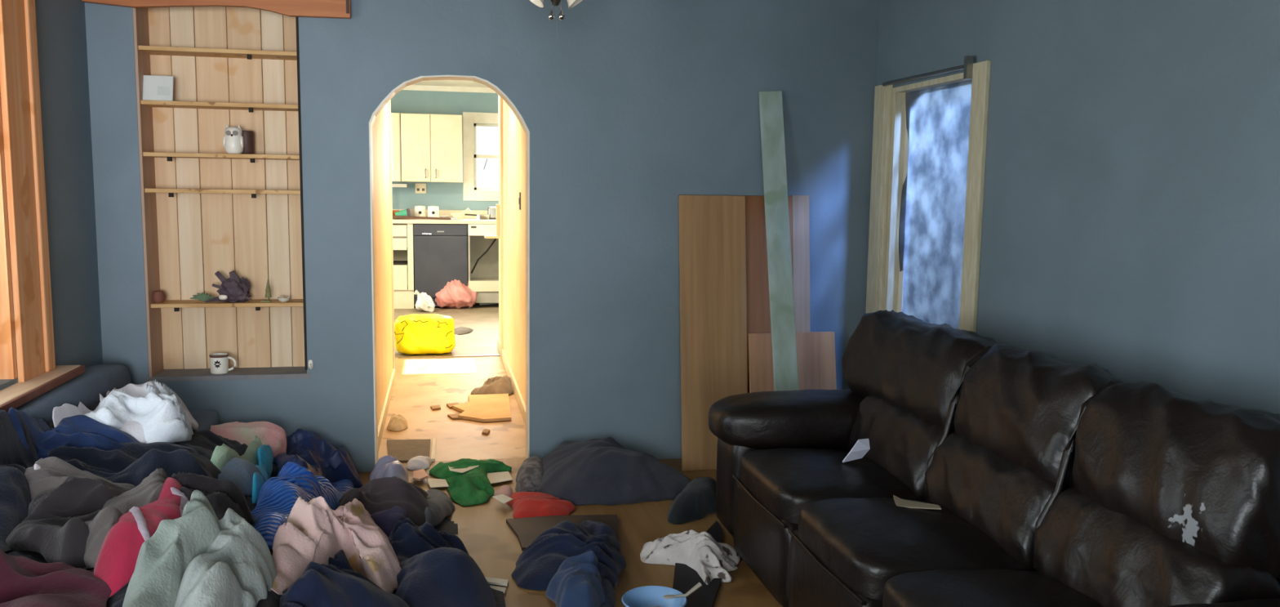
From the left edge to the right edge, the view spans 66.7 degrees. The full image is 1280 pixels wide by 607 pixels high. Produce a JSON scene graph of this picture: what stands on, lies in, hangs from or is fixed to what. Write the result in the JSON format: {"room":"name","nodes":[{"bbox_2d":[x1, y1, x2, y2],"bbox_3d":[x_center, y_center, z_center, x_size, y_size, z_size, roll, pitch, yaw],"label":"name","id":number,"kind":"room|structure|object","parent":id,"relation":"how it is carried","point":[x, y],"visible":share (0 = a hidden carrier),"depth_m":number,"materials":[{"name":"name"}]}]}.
{"room":"living room","nodes":[
{"label":"living room","id":0,"kind":"room"},
{"bbox_2d":[0,0,102,390],"bbox_3d":[-1.883,-0.032,1.126,0.160,2.550,6.750,-1,7,-12],"label":"wall","id":1,"kind":"structure","parent":0,"point":[60,24],"depth_m":4.12,"materials":[{"name":"blue paint"}]},
{"bbox_2d":[0,0,85,412],"bbox_3d":[-2.193,-0.468,2.932,0.262,1.730,1.890,-1,7,-12],"label":"window","id":2,"kind":"structure","parent":1,"relation":"in","point":[38,373],"depth_m":3.60,"materials":[{"name":"orange wood"}]},
{"bbox_2d":[372,102,392,424],"bbox_3d":[-1.631,-0.604,5.858,0.140,2.600,2.210,-1,7,-12],"label":"wall","id":3,"kind":"structure","parent":0,"point":[380,127],"depth_m":5.99,"materials":[{"name":"paint"}]},
{"bbox_2d":[377,368,395,451],"bbox_3d":[-1.572,0.644,6.019,0.016,0.085,2.210,-1,7,-12],"label":"baseboard","id":4,"kind":"structure","parent":3,"relation":"attached to","point":[387,401],"depth_m":5.93,"materials":[{"name":"beige paint"}]},
{"bbox_2d":[388,99,395,368],"bbox_3d":[-1.855,-0.635,6.959,0.162,2.400,0.030,-1,7,-12],"label":"trim","id":5,"kind":"structure","parent":3,"relation":"attached to","point":[389,101],"depth_m":6.97,"materials":[{"name":"white paint"}]},
{"bbox_2d":[391,89,498,209],"bbox_3d":[-2.402,-1.312,11.848,3.950,2.600,0.120,-1,7,-12],"label":"wall","id":6,"kind":"structure","parent":0,"point":[446,195],"depth_m":11.72,"materials":[{"name":"teal paint"}]},
{"bbox_2d":[391,112,401,181],"bbox_3d":[-3.159,-1.826,11.380,0.708,0.787,0.363,-1,7,-12],"label":"upper cabinet","id":7,"kind":"object","parent":6,"relation":"attached to","point":[395,117],"visible":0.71,"depth_m":11.27,"materials":[{"name":"white paint"}]},
{"bbox_2d":[400,112,462,182],"bbox_3d":[-2.461,-1.832,11.512,0.706,0.787,0.384,-1,7,-12],"label":"upper cabinet","id":8,"kind":"object","parent":6,"relation":"attached to","point":[432,144],"visible":1,"depth_m":11.36,"materials":[{"name":"laminate"}]},
{"bbox_2d":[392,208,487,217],"bbox_3d":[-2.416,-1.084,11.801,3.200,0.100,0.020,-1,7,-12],"label":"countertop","id":9,"kind":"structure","parent":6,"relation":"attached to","point":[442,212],"depth_m":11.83,"materials":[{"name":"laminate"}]},
{"bbox_2d":[402,84,496,93],"bbox_3d":[-2.370,-2.565,11.629,3.950,0.060,0.030,-1,7,-12],"label":"trim","id":10,"kind":"structure","parent":6,"relation":"attached to","point":[411,87],"depth_m":11.63,"materials":[{"name":"white paint"}]},
{"bbox_2d":[462,111,498,200],"bbox_3d":[-1.716,-1.785,11.892,0.880,1.060,0.080,-1,7,-12],"label":"window","id":11,"kind":"structure","parent":6,"relation":"in","point":[480,139],"depth_m":11.85,"materials":[{"name":"white paint"}]},
{"bbox_2d":[411,79,488,87],"bbox_3d":[-1.673,-2.239,8.223,4.150,0.100,7.210,-1,7,-12],"label":"ceiling","id":12,"kind":"structure","parent":0,"point":[448,82],"depth_m":11.33,"materials":[{"name":"white paint"}]},
{"bbox_2d":[84,0,879,471],"bbox_3d":[-0.638,-0.450,4.872,4.065,2.550,0.140,-1,7,-12],"label":"wall","id":13,"kind":"structure","parent":0,"point":[637,105],"depth_m":4.86,"materials":[{"name":"blue paint"}]},
{"bbox_2d":[81,0,351,18],"bbox_3d":[-1.897,-1.448,4.391,1.135,0.271,0.062,-1,7,-12],"label":"header board","id":14,"kind":"object","parent":13,"relation":"attached to","point":[341,9],"visible":1,"depth_m":4.42,"materials":[{"name":"brown wood"}]},
{"bbox_2d":[132,6,311,382],"bbox_3d":[-1.952,-0.605,4.628,0.765,1.923,0.234,-1,7,-12],"label":"bookcase","id":15,"kind":"object","parent":13,"relation":"attached to","point":[207,210],"visible":0.84,"depth_m":4.69,"materials":[{"name":"brown wood"}]},
{"bbox_2d":[142,75,173,100],"bbox_3d":[-2.242,-0.991,4.479,0.174,0.118,0.042,-1,7,-12],"label":"paper card","id":16,"kind":"object","parent":15,"relation":"on","point":[155,87],"visible":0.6,"depth_m":4.48,"materials":[{"name":"white"}]},
{"bbox_2d":[208,352,236,373],"bbox_3d":[-2.008,0.290,4.672,0.113,0.090,0.084,3,7,20],"label":"coffee mug","id":17,"kind":"object","parent":15,"relation":"on","point":[219,362],"visible":1,"depth_m":4.65,"materials":[{"name":"ceramic"}]},
{"bbox_2d":[204,270,251,302],"bbox_3d":[-1.970,-0.074,4.657,0.208,0.168,0.125,-1,7,-12],"label":"ornament","id":18,"kind":"object","parent":15,"relation":"on","point":[235,288],"visible":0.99,"depth_m":4.63,"materials":[{"name":"purple stone"}]},
{"bbox_2d":[222,124,244,153],"bbox_3d":[-1.909,-0.770,4.570,0.092,0.136,0.096,-1,7,-12],"label":"owl figurine","id":19,"kind":"object","parent":15,"relation":"on","point":[233,139],"visible":1,"depth_m":4.54,"materials":[{"name":"ceramic"}]},
{"bbox_2d":[241,130,253,154],"bbox_3d":[-1.876,-0.765,4.632,0.076,0.112,0.075,-1,7,-12],"label":"votive","id":20,"kind":"object","parent":15,"relation":"on","point":[248,135],"visible":0.65,"depth_m":4.61,"materials":[{"name":"glass"}]},
{"bbox_2d":[368,75,529,464],"bbox_3d":[-0.938,-0.142,4.845,0.761,1.935,0.144,-1,7,-12],"label":"trim","id":21,"kind":"structure","parent":13,"relation":"attached to","point":[408,82],"depth_m":4.80,"materials":[{"name":"white paint"}]},
{"bbox_2d":[497,94,525,404],"bbox_3d":[-0.805,-0.697,6.756,0.140,2.600,3.650,-1,7,-12],"label":"wall","id":22,"kind":"structure","parent":0,"point":[513,135],"depth_m":6.77,"materials":[{"name":"paint"}]},
{"bbox_2d":[484,204,500,238],"bbox_3d":[-1.271,-0.708,8.365,0.130,0.290,0.150,-1,7,-12],"label":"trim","id":23,"kind":"structure","parent":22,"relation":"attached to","point":[498,228],"depth_m":8.33,"materials":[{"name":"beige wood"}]},
{"bbox_2d":[499,96,503,357],"bbox_3d":[-1.133,-0.641,7.965,0.020,2.200,0.100,-1,7,-12],"label":"trim","id":24,"kind":"structure","parent":22,"relation":"attached to","point":[500,98],"depth_m":7.93,"materials":[{"name":"beige wood"}]},
{"bbox_2d":[497,337,525,424],"bbox_3d":[-0.899,0.553,6.886,0.016,0.085,3.650,-1,7,-12],"label":"baseboard","id":25,"kind":"structure","parent":22,"relation":"attached to","point":[517,392],"depth_m":6.72,"materials":[{"name":"beige paint"}]},
{"bbox_2d":[357,302,782,606],"bbox_3d":[-0.844,0.846,5.169,4.495,0.100,14.000,-1,7,-12],"label":"floor","id":26,"kind":"structure","parent":0,"point":[483,529],"depth_m":5.04,"materials":[{"name":"brown wood"}]},
{"bbox_2d":[14,364,218,431],"bbox_3d":[-1.960,0.668,3.326,0.545,0.590,2.500,-1,7,-12],"label":"couch","id":27,"kind":"object","parent":26,"relation":"on","point":[86,388],"visible":0.14,"depth_m":3.90,"materials":[{"name":"fabric"}]},
{"bbox_2d":[189,409,218,431],"bbox_3d":[-1.909,0.692,3.340,0.440,0.140,2.460,-1,7,-12],"label":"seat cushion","id":28,"kind":"object","parent":27,"relation":"on","point":[205,419],"depth_m":4.35,"materials":[{"name":"fabric"}]},
{"bbox_2d":[4,400,506,606],"bbox_3d":[-1.285,0.705,3.433,1.560,0.567,2.530,-1,7,-12],"label":"clothes","id":29,"kind":"object","parent":26,"relation":"on","point":[205,441],"visible":0.12,"depth_m":3.62,"materials":[{"name":"fabric"}]},
{"bbox_2d":[0,409,38,551],"bbox_3d":[-1.877,0.496,2.829,0.194,0.272,0.988,-3,8,-29],"label":"coat","id":30,"kind":"object","parent":29,"relation":"on","point":[15,458],"visible":0.83,"depth_m":2.79,"materials":[{"name":"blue fabric"}]},
{"bbox_2d":[0,549,111,606],"bbox_3d":[-1.444,0.676,2.321,0.335,0.129,0.384,-1,7,-12],"label":"cloth","id":31,"kind":"object","parent":29,"relation":"on","point":[24,581],"visible":1,"depth_m":2.35,"materials":[{"name":"fabric"}]},
{"bbox_2d":[5,475,113,568],"bbox_3d":[-1.593,0.603,2.693,0.279,0.174,0.486,-1,7,-12],"label":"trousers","id":32,"kind":"object","parent":29,"relation":"on","point":[55,527],"visible":0.84,"depth_m":2.69,"materials":[{"name":"fabric"}]},
{"bbox_2d":[7,406,141,459],"bbox_3d":[-1.970,0.435,3.389,0.434,0.240,0.220,-6,9,-44],"label":"denim jacket","id":33,"kind":"object","parent":29,"relation":"on","point":[77,430],"visible":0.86,"depth_m":3.36,"materials":[{"name":"fabric"}]},
{"bbox_2d":[23,456,135,502],"bbox_3d":[-1.749,0.551,3.046,0.310,0.168,0.550,-2,7,-25],"label":"grey sweatpants","id":34,"kind":"object","parent":29,"relation":"on","point":[55,470],"visible":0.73,"depth_m":2.95,"materials":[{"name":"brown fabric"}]},
{"bbox_2d":[52,381,198,443],"bbox_3d":[-1.995,0.510,4.027,0.425,0.391,1.147,-1,7,-12],"label":"duvet","id":35,"kind":"object","parent":29,"relation":"on","point":[134,428],"visible":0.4,"depth_m":3.65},
{"bbox_2d":[83,467,168,568],"bbox_3d":[-1.482,0.600,2.806,0.240,0.161,0.691,-1,7,-12],"label":"trousers","id":36,"kind":"object","parent":29,"relation":"on","point":[148,491],"visible":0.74,"depth_m":2.80,"materials":[{"name":"fabric"}]},
{"bbox_2d":[47,441,221,486],"bbox_3d":[-1.697,0.549,3.342,0.590,0.180,0.489,-1,7,-12],"label":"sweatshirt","id":37,"kind":"object","parent":29,"relation":"on","point":[131,463],"visible":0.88,"depth_m":3.25,"materials":[{"name":"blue fabric"}]},
{"bbox_2d":[86,378,192,443],"bbox_3d":[-1.985,0.502,4.044,0.419,0.396,1.114,-1,7,-12],"label":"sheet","id":38,"kind":"object","parent":29,"relation":"on","point":[162,417],"visible":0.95,"depth_m":3.64,"materials":[{"name":"fabric"}]},
{"bbox_2d":[93,476,188,596],"bbox_3d":[-1.331,0.611,2.732,0.238,0.154,0.759,-1,7,-12],"label":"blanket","id":39,"kind":"object","parent":29,"relation":"on","point":[116,561],"visible":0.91,"depth_m":2.49,"materials":[{"name":"fabric"}]},
{"bbox_2d":[122,489,221,606],"bbox_3d":[-1.165,0.636,2.450,0.129,0.232,0.690,1,7,1],"label":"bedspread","id":40,"kind":"object","parent":29,"relation":"on","point":[162,560],"visible":0.9,"depth_m":2.39,"materials":[{"name":"fabric"}]},
{"bbox_2d":[170,471,255,524],"bbox_3d":[-1.312,0.619,2.978,0.300,0.239,0.570,-4,8,-33],"label":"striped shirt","id":41,"kind":"object","parent":29,"relation":"on","point":[222,495],"visible":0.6,"depth_m":2.92,"materials":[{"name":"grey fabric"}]},
{"bbox_2d":[174,507,276,606],"bbox_3d":[-1.082,0.703,2.602,0.156,0.275,0.724,0,7,-7],"label":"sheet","id":42,"kind":"object","parent":29,"relation":"on","point":[237,568],"visible":0.98,"depth_m":2.53,"materials":[{"name":"fabric"}]},
{"bbox_2d":[210,435,262,469],"bbox_3d":[-1.571,0.624,3.950,0.064,0.307,1.010,0,7,-8],"label":"sheet","id":43,"kind":"object","parent":29,"relation":"on","point":[220,456],"visible":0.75,"depth_m":3.61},
{"bbox_2d":[217,457,265,496],"bbox_3d":[-1.447,0.651,3.645,0.138,0.207,0.682,0,7,-6],"label":"cloth","id":44,"kind":"object","parent":29,"relation":"on","point":[240,471],"visible":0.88,"depth_m":3.45,"materials":[{"name":"fabric"}]},
{"bbox_2d":[209,421,286,457],"bbox_3d":[-1.793,0.638,4.254,0.470,0.214,0.275,-1,7,-12],"label":"bed pillow","id":45,"kind":"object","parent":29,"relation":"on","point":[270,433],"visible":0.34,"depth_m":4.24,"materials":[{"name":"fabric"}]},
{"bbox_2d":[252,444,274,503],"bbox_3d":[-1.522,0.668,3.942,0.059,0.227,1.201,-1,7,-19],"label":"towel","id":46,"kind":"object","parent":29,"relation":"on","point":[264,453],"visible":0.9,"depth_m":3.90,"materials":[{"name":"fabric"}]},
{"bbox_2d":[250,461,354,549],"bbox_3d":[-1.284,0.765,3.738,0.243,0.376,1.662,-1,7,-12],"label":"jacket","id":47,"kind":"object","parent":29,"relation":"on","point":[277,495],"visible":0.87,"depth_m":3.42,"materials":[{"name":"fabric"}]},
{"bbox_2d":[270,496,401,594],"bbox_3d":[-0.993,0.794,3.312,0.379,0.398,1.194,-1,7,-12],"label":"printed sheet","id":48,"kind":"object","parent":29,"relation":"on","point":[313,531],"visible":0.91,"depth_m":3.08,"materials":[{"name":"fabric"}]},
{"bbox_2d":[280,549,408,606],"bbox_3d":[-0.840,0.843,2.832,0.366,0.258,0.639,-1,7,-12],"label":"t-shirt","id":49,"kind":"object","parent":29,"relation":"on","point":[335,583],"visible":0.99,"depth_m":2.72,"materials":[{"name":"fabric"}]},
{"bbox_2d":[273,428,362,488],"bbox_3d":[-1.380,0.741,4.170,0.371,0.310,1.197,-1,7,-16],"label":"coat","id":50,"kind":"object","parent":26,"relation":"on","point":[309,450],"visible":0.74,"depth_m":4.44,"materials":[{"name":"fabric"}]},
{"bbox_2d":[337,475,429,525],"bbox_3d":[-1.085,0.795,4.159,0.420,0.227,0.832,-1,7,-12],"label":"fleece","id":51,"kind":"object","parent":26,"relation":"on","point":[376,495],"visible":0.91,"depth_m":3.91},
{"bbox_2d":[370,505,408,537],"bbox_3d":[-0.984,0.863,3.825,0.187,0.112,0.141,-1,7,-12],"label":"scarf","id":52,"kind":"object","parent":51,"relation":"on","point":[386,519],"visible":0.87,"depth_m":3.79,"materials":[{"name":"fabric"}]},
{"bbox_2d":[369,454,408,482],"bbox_3d":[-1.196,0.790,4.633,0.196,0.123,0.360,-1,7,-12],"label":"plastic bag","id":53,"kind":"object","parent":26,"relation":"on","point":[387,465],"visible":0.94,"depth_m":4.57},
{"bbox_2d":[386,413,408,431],"bbox_3d":[-1.414,0.683,5.690,0.118,0.085,0.186,2,7,7],"label":"crumpled paper","id":54,"kind":"object","parent":26,"relation":"on","point":[398,422],"visible":1,"depth_m":5.64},
{"bbox_2d":[392,223,414,308],"bbox_3d":[-3.060,-0.459,11.433,0.794,0.984,0.617,-1,7,-12],"label":"base cabinet","id":55,"kind":"object","parent":26,"relation":"on","point":[402,233],"visible":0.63,"depth_m":11.21,"materials":[{"name":"laminate"}]},
{"bbox_2d":[386,439,430,462],"bbox_3d":[-1.240,0.782,5.189,0.235,0.010,0.440,-1,7,-12],"label":"doormat","id":56,"kind":"object","parent":26,"relation":"on","point":[403,450],"visible":0.69,"depth_m":5.20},
{"bbox_2d":[406,455,431,470],"bbox_3d":[-1.116,0.798,4.922,0.126,0.042,0.172,-1,7,-12],"label":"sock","id":57,"kind":"object","parent":26,"relation":"on","point":[418,462],"visible":1,"depth_m":4.88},
{"bbox_2d":[413,468,428,480],"bbox_3d":[-1.056,0.824,4.684,0.072,0.010,0.170,-1,7,-12],"label":"paper sheet","id":58,"kind":"object","parent":26,"relation":"on","point":[419,474],"visible":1,"depth_m":4.66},
{"bbox_2d":[394,313,455,355],"bbox_3d":[-1.824,0.261,8.244,0.510,0.334,0.320,-1,7,-12],"label":"bag","id":59,"kind":"object","parent":26,"relation":"on","point":[424,334],"visible":0.99,"depth_m":8.11,"materials":[{"name":"plastic"}]},
{"bbox_2d":[413,289,435,311],"bbox_3d":[-2.430,-0.025,11.010,0.240,0.261,0.222,3,7,20],"label":"plastic bag","id":60,"kind":"object","parent":26,"relation":"on","point":[424,302],"visible":1,"depth_m":10.97,"materials":[{"name":"plastic"}]},
{"bbox_2d":[426,477,448,487],"bbox_3d":[-0.959,0.846,4.606,0.084,0.003,0.157,-2,7,-19],"label":"paper sheet","id":61,"kind":"object","parent":26,"relation":"on","point":[433,482],"visible":1,"depth_m":4.59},
{"bbox_2d":[424,488,454,527],"bbox_3d":[-0.875,0.854,4.181,0.157,0.109,0.614,-1,7,-12],"label":"sweater","id":62,"kind":"object","parent":26,"relation":"on","point":[441,505],"visible":0.83,"depth_m":4.09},
{"bbox_2d":[413,223,467,306],"bbox_3d":[-2.364,-0.473,11.565,0.610,0.959,0.635,-1,7,-12],"label":"dishwasher","id":63,"kind":"object","parent":26,"relation":"on","point":[440,250],"visible":0.91,"depth_m":11.26,"materials":[{"name":"grey metal"}]},
{"bbox_2d":[388,517,497,606],"bbox_3d":[-0.693,0.898,3.334,0.344,0.221,1.097,-1,7,-17],"label":"sweater","id":64,"kind":"object","parent":26,"relation":"on","point":[437,570],"visible":0.95,"depth_m":3.15,"materials":[{"name":"fabric"}]},
{"bbox_2d":[398,354,500,358],"bbox_3d":[-1.574,0.440,8.106,0.849,0.008,0.040,-1,7,-12],"label":"trim","id":65,"kind":"structure","parent":26,"relation":"on","point":[477,355],"depth_m":8.10,"materials":[{"name":"silver metal"}]},
{"bbox_2d":[435,279,477,308],"bbox_3d":[-2.153,-0.112,11.393,0.486,0.396,0.426,-1,7,-12],"label":"bag","id":66,"kind":"object","parent":26,"relation":"on","point":[455,294],"visible":0.96,"depth_m":11.25,"materials":[{"name":"plastic"}]},
{"bbox_2d":[428,457,511,506],"bbox_3d":[-0.792,0.822,4.593,0.407,0.081,0.598,-1,7,-12],"label":"shirt","id":67,"kind":"object","parent":26,"relation":"on","point":[473,486],"visible":1,"depth_m":4.58,"materials":[{"name":"fabric"}]},
{"bbox_2d":[452,393,511,422],"bbox_3d":[-1.003,0.661,6.194,0.376,0.018,0.714,-1,7,-12],"label":"cardboard sheet","id":68,"kind":"object","parent":26,"relation":"on","point":[492,406],"visible":1,"depth_m":6.14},
{"bbox_2d":[467,223,498,307],"bbox_3d":[-1.568,-0.473,11.722,1.000,0.986,0.647,-1,7,-12],"label":"base cabinet","id":69,"kind":"object","parent":26,"relation":"on","point":[482,252],"visible":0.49,"depth_m":11.60,"materials":[{"name":"white paint"}]},
{"bbox_2d":[392,208,496,223],"bbox_3d":[-2.354,-1.025,11.497,3.200,0.145,0.650,-1,7,-12],"label":"countertop","id":70,"kind":"structure","parent":69,"relation":"on","point":[467,219],"depth_m":11.27,"materials":[{"name":"laminate"}]},
{"bbox_2d":[392,215,457,219],"bbox_3d":[-2.478,-0.987,11.201,0.732,0.045,0.060,0,7,-10],"label":"strip","id":71,"kind":"object","parent":70,"relation":"on","point":[393,216],"visible":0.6,"depth_m":11.17,"materials":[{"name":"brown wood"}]},
{"bbox_2d":[471,374,513,395],"bbox_3d":[-0.951,0.549,6.795,0.255,0.108,0.525,3,7,20],"label":"rag","id":72,"kind":"object","parent":26,"relation":"on","point":[496,384],"visible":0.97,"depth_m":6.63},
{"bbox_2d":[484,576,508,586],"bbox_3d":[-0.522,0.992,3.475,0.118,0.008,0.039,3,7,15],"label":"paper scrap","id":73,"kind":"object","parent":26,"relation":"on","point":[499,581],"visible":0.69,"depth_m":3.47,"materials":[{"name":"white paper"}]},
{"bbox_2d":[487,471,512,483],"bbox_3d":[-0.684,0.840,4.694,0.136,0.003,0.175,-2,7,-19],"label":"paper sheet","id":74,"kind":"object","parent":26,"relation":"on","point":[495,477],"visible":0.69,"depth_m":4.70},
{"bbox_2d":[494,484,512,497],"bbox_3d":[-0.628,0.864,4.482,0.087,0.027,0.196,-1,7,-12],"label":"scrap","id":75,"kind":"object","parent":26,"relation":"on","point":[506,490],"visible":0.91,"depth_m":4.46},
{"bbox_2d":[506,491,575,518],"bbox_3d":[-0.443,0.869,4.331,0.294,0.057,0.385,-1,7,-12],"label":"shirt","id":76,"kind":"object","parent":26,"relation":"on","point":[524,504],"visible":1,"depth_m":4.21,"materials":[{"name":"fabric"}]},
{"bbox_2d":[506,514,617,550],"bbox_3d":[-0.296,0.935,3.970,0.473,0.014,0.403,-1,7,-12],"label":"board","id":77,"kind":"object","parent":26,"relation":"on","point":[526,529],"visible":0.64,"depth_m":4.07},
{"bbox_2d":[511,520,626,606],"bbox_3d":[-0.244,0.925,3.551,0.440,0.132,0.920,-1,7,-12],"label":"clothes","id":78,"kind":"object","parent":26,"relation":"on","point":[541,559],"depth_m":3.48,"materials":[{"name":"fabric"}]},
{"bbox_2d":[535,436,692,505],"bbox_3d":[-0.138,0.759,4.675,0.786,0.204,0.711,-1,7,-12],"label":"clothes","id":79,"kind":"object","parent":26,"relation":"on","point":[600,471],"visible":0.97,"depth_m":4.46,"materials":[{"name":"fabric"}]},
{"bbox_2d":[515,455,543,492],"bbox_3d":[-0.517,0.805,4.665,0.159,0.105,0.448,0,7,-7],"label":"patterned scarf","id":80,"kind":"object","parent":79,"relation":"on","point":[530,473],"visible":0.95,"depth_m":4.55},
{"bbox_2d":[621,585,687,606],"bbox_3d":[0.046,0.999,3.155,0.212,0.088,0.212,-1,7,-12],"label":"bowl","id":81,"kind":"object","parent":26,"relation":"on","point":[648,595],"visible":0.98,"depth_m":3.23,"materials":[{"name":"ceramic"}]},
{"bbox_2d":[663,582,702,598],"bbox_3d":[0.140,0.936,3.172,0.132,0.041,0.026,-1,7,-15],"label":"spoon","id":82,"kind":"object","parent":81,"relation":"on","point":[698,584],"visible":1,"depth_m":3.17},
{"bbox_2d":[640,528,740,584],"bbox_3d":[0.210,0.923,3.643,0.384,0.127,0.426,-1,7,-12],"label":"cloth","id":83,"kind":"object","parent":26,"relation":"on","point":[711,558],"visible":1,"depth_m":3.65,"materials":[{"name":"fabric"}]},
{"bbox_2d":[666,476,715,524],"bbox_3d":[0.266,0.850,4.340,0.202,0.113,0.530,3,7,17],"label":"bundle","id":84,"kind":"object","parent":26,"relation":"on","point":[697,500],"visible":0.94,"depth_m":4.21,"materials":[{"name":"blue fabric"}]},
{"bbox_2d":[672,562,721,606],"bbox_3d":[0.204,1.006,3.431,0.176,0.012,0.472,1,7,4],"label":"mat","id":85,"kind":"object","parent":26,"relation":"on","point":[686,577],"visible":0.75,"depth_m":3.44,"materials":[{"name":"rubber"}]},
{"bbox_2d":[678,194,747,471],"bbox_3d":[0.374,0.145,4.943,0.349,1.379,0.195,-1,7,-12],"label":"wood panel","id":86,"kind":"object","parent":26,"relation":"on","point":[712,228],"visible":0.8,"depth_m":4.93,"materials":[{"name":"wood"}]},
{"bbox_2d":[706,520,722,542],"bbox_3d":[0.285,0.946,3.963,0.100,0.010,0.367,1,7,5],"label":"mat","id":87,"kind":"object","parent":26,"relation":"on","point":[715,530],"visible":0.43,"depth_m":3.99,"materials":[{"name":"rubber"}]},
{"bbox_2d":[747,332,774,392],"bbox_3d":[0.654,0.497,4.970,0.191,0.682,0.135,-1,7,-12],"label":"wood panel","id":88,"kind":"object","parent":26,"relation":"on","point":[760,344],"visible":0.24,"depth_m":4.97,"materials":[{"name":"brown wood"}]},
{"bbox_2d":[744,195,792,392],"bbox_3d":[0.668,0.138,5.036,0.260,1.380,0.180,-1,7,-12],"label":"wood panel","id":89,"kind":"object","parent":26,"relation":"on","point":[757,298],"visible":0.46,"depth_m":5.01,"materials":[{"name":"wood"}]},
{"bbox_2d":[758,90,799,391],"bbox_3d":[0.688,-0.097,4.753,0.120,1.913,0.646,0,7,-7],"label":"board","id":90,"kind":"object","parent":26,"relation":"on","point":[785,371],"visible":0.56,"depth_m":4.79,"materials":[{"name":"paint"}]},
{"bbox_2d":[791,195,810,331],"bbox_3d":[0.841,0.133,5.076,0.094,1.385,0.170,-1,7,-12],"label":"wood panel","id":91,"kind":"object","parent":26,"relation":"on","point":[800,203],"visible":0.51,"depth_m":5.07,"materials":[{"name":"wood"}]},
{"bbox_2d":[795,331,836,389],"bbox_3d":[0.905,0.494,5.016,0.229,0.684,0.145,-1,7,-12],"label":"wood panel","id":92,"kind":"object","parent":26,"relation":"on","point":[815,350],"visible":0.24,"depth_m":5.02,"materials":[{"name":"brown wood"}]},
{"bbox_2d":[708,309,1279,606],"bbox_3d":[0.977,0.602,2.922,0.973,0.915,2.518,-1,7,-12],"label":"leather sofa","id":93,"kind":"object","parent":26,"relation":"on","point":[1055,482],"visible":0.98,"depth_m":2.70,"materials":[{"name":"leather"}]},
{"bbox_2d":[740,447,925,524],"bbox_3d":[0.724,0.666,3.490,0.645,0.228,0.604,-1,7,-12],"label":"seat cushion","id":94,"kind":"object","parent":93,"relation":"on","point":[775,482],"depth_m":3.33,"materials":[{"name":"brown leather"}]},
{"bbox_2d":[842,438,870,462],"bbox_3d":[0.756,0.516,3.405,0.070,0.099,0.072,-1,7,-12],"label":"paper scrap","id":95,"kind":"object","parent":93,"relation":"on","point":[861,446],"visible":1,"depth_m":3.39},
{"bbox_2d":[848,395,955,500],"bbox_3d":[0.985,0.525,3.529,0.276,0.327,0.621,-1,7,-12],"label":"lumbar cushion","id":96,"kind":"object","parent":93,"relation":"on","point":[904,437],"depth_m":3.41,"materials":[{"name":"brown leather"}]},
{"bbox_2d":[797,497,1027,599],"bbox_3d":[0.844,0.735,2.902,0.645,0.229,0.595,-1,7,-12],"label":"seat cushion","id":97,"kind":"object","parent":93,"relation":"on","point":[848,548],"depth_m":2.75,"materials":[{"name":"brown leather"}]},
{"bbox_2d":[893,494,941,509],"bbox_3d":[0.853,0.614,3.011,0.132,0.004,0.114,2,7,7],"label":"paper scrap","id":98,"kind":"object","parent":93,"relation":"on","point":[899,501],"visible":1,"depth_m":2.98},
{"bbox_2d":[842,309,998,430],"bbox_3d":[1.065,0.257,3.666,0.330,0.399,0.926,-1,7,-12],"label":"cushion","id":99,"kind":"object","parent":93,"relation":"on","point":[910,369],"depth_m":3.51,"materials":[{"name":"brown leather"}]},
{"bbox_2d":[882,568,1104,606],"bbox_3d":[0.965,0.804,2.319,0.645,0.228,0.596,-1,7,-12],"label":"seat cushion","id":100,"kind":"object","parent":93,"relation":"on","point":[908,587],"depth_m":2.38,"materials":[{"name":"brown leather"}]},
{"bbox_2d":[924,431,1071,571],"bbox_3d":[1.107,0.594,2.943,0.279,0.327,0.608,-1,7,-12],"label":"lumbar cushion","id":101,"kind":"object","parent":93,"relation":"on","point":[998,491],"depth_m":2.83,"materials":[{"name":"brown leather"}]},
{"bbox_2d":[954,343,1124,487],"bbox_3d":[1.217,0.345,2.932,0.328,0.397,0.620,-1,7,-12],"label":"cushion","id":102,"kind":"object","parent":93,"relation":"on","point":[1020,410],"depth_m":2.82,"materials":[{"name":"brown leather"}]},
{"bbox_2d":[1034,486,1279,606],"bbox_3d":[1.225,0.664,2.357,0.280,0.328,0.614,-1,7,-12],"label":"lumbar cushion","id":103,"kind":"object","parent":93,"relation":"on","point":[1106,550],"depth_m":2.27,"materials":[{"name":"brown leather"}]},
{"bbox_2d":[1072,380,1279,581],"bbox_3d":[1.337,0.415,2.345,0.333,0.401,0.605,-1,7,-12],"label":"cushion","id":104,"kind":"object","parent":93,"relation":"on","point":[1197,480],"depth_m":2.22,"materials":[{"name":"brown leather"}]},
{"bbox_2d":[876,0,1279,413],"bbox_3d":[1.972,-0.069,1.912,0.140,2.550,6.750,-1,7,-12],"label":"wall","id":105,"kind":"structure","parent":0,"point":[1131,220],"depth_m":3.24,"materials":[{"name":"blue paint"}]},
{"bbox_2d":[865,55,991,332],"bbox_3d":[1.387,-0.115,4.680,0.200,1.985,1.070,-1,7,-12],"label":"window","id":106,"kind":"structure","parent":105,"relation":"in","point":[890,153],"depth_m":4.92,"materials":[{"name":"beige paint"}]},
{"bbox_2d":[898,79,972,328],"bbox_3d":[1.396,-0.098,4.641,0.028,1.900,0.756,0,7,-11],"label":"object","id":107,"kind":"structure","parent":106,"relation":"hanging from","point":[931,224],"depth_m":4.62,"materials":[{"name":"glass"}]},
{"bbox_3d":[0.054,-1.375,1.435,4.185,0.100,6.890,-1,7,-12],"label":"ceiling","id":108,"kind":"structure","parent":0,"visible":0},
{"bbox_2d":[529,0,582,44],"bbox_3d":[-0.316,-1.256,3.530,1.241,0.631,1.194,-1,7,-12],"label":"ceiling fan","id":109,"kind":"object","parent":108,"relation":"hanging from","point":[571,3],"visible":1,"depth_m":3.51,"materials":[{"name":"grey metal"}]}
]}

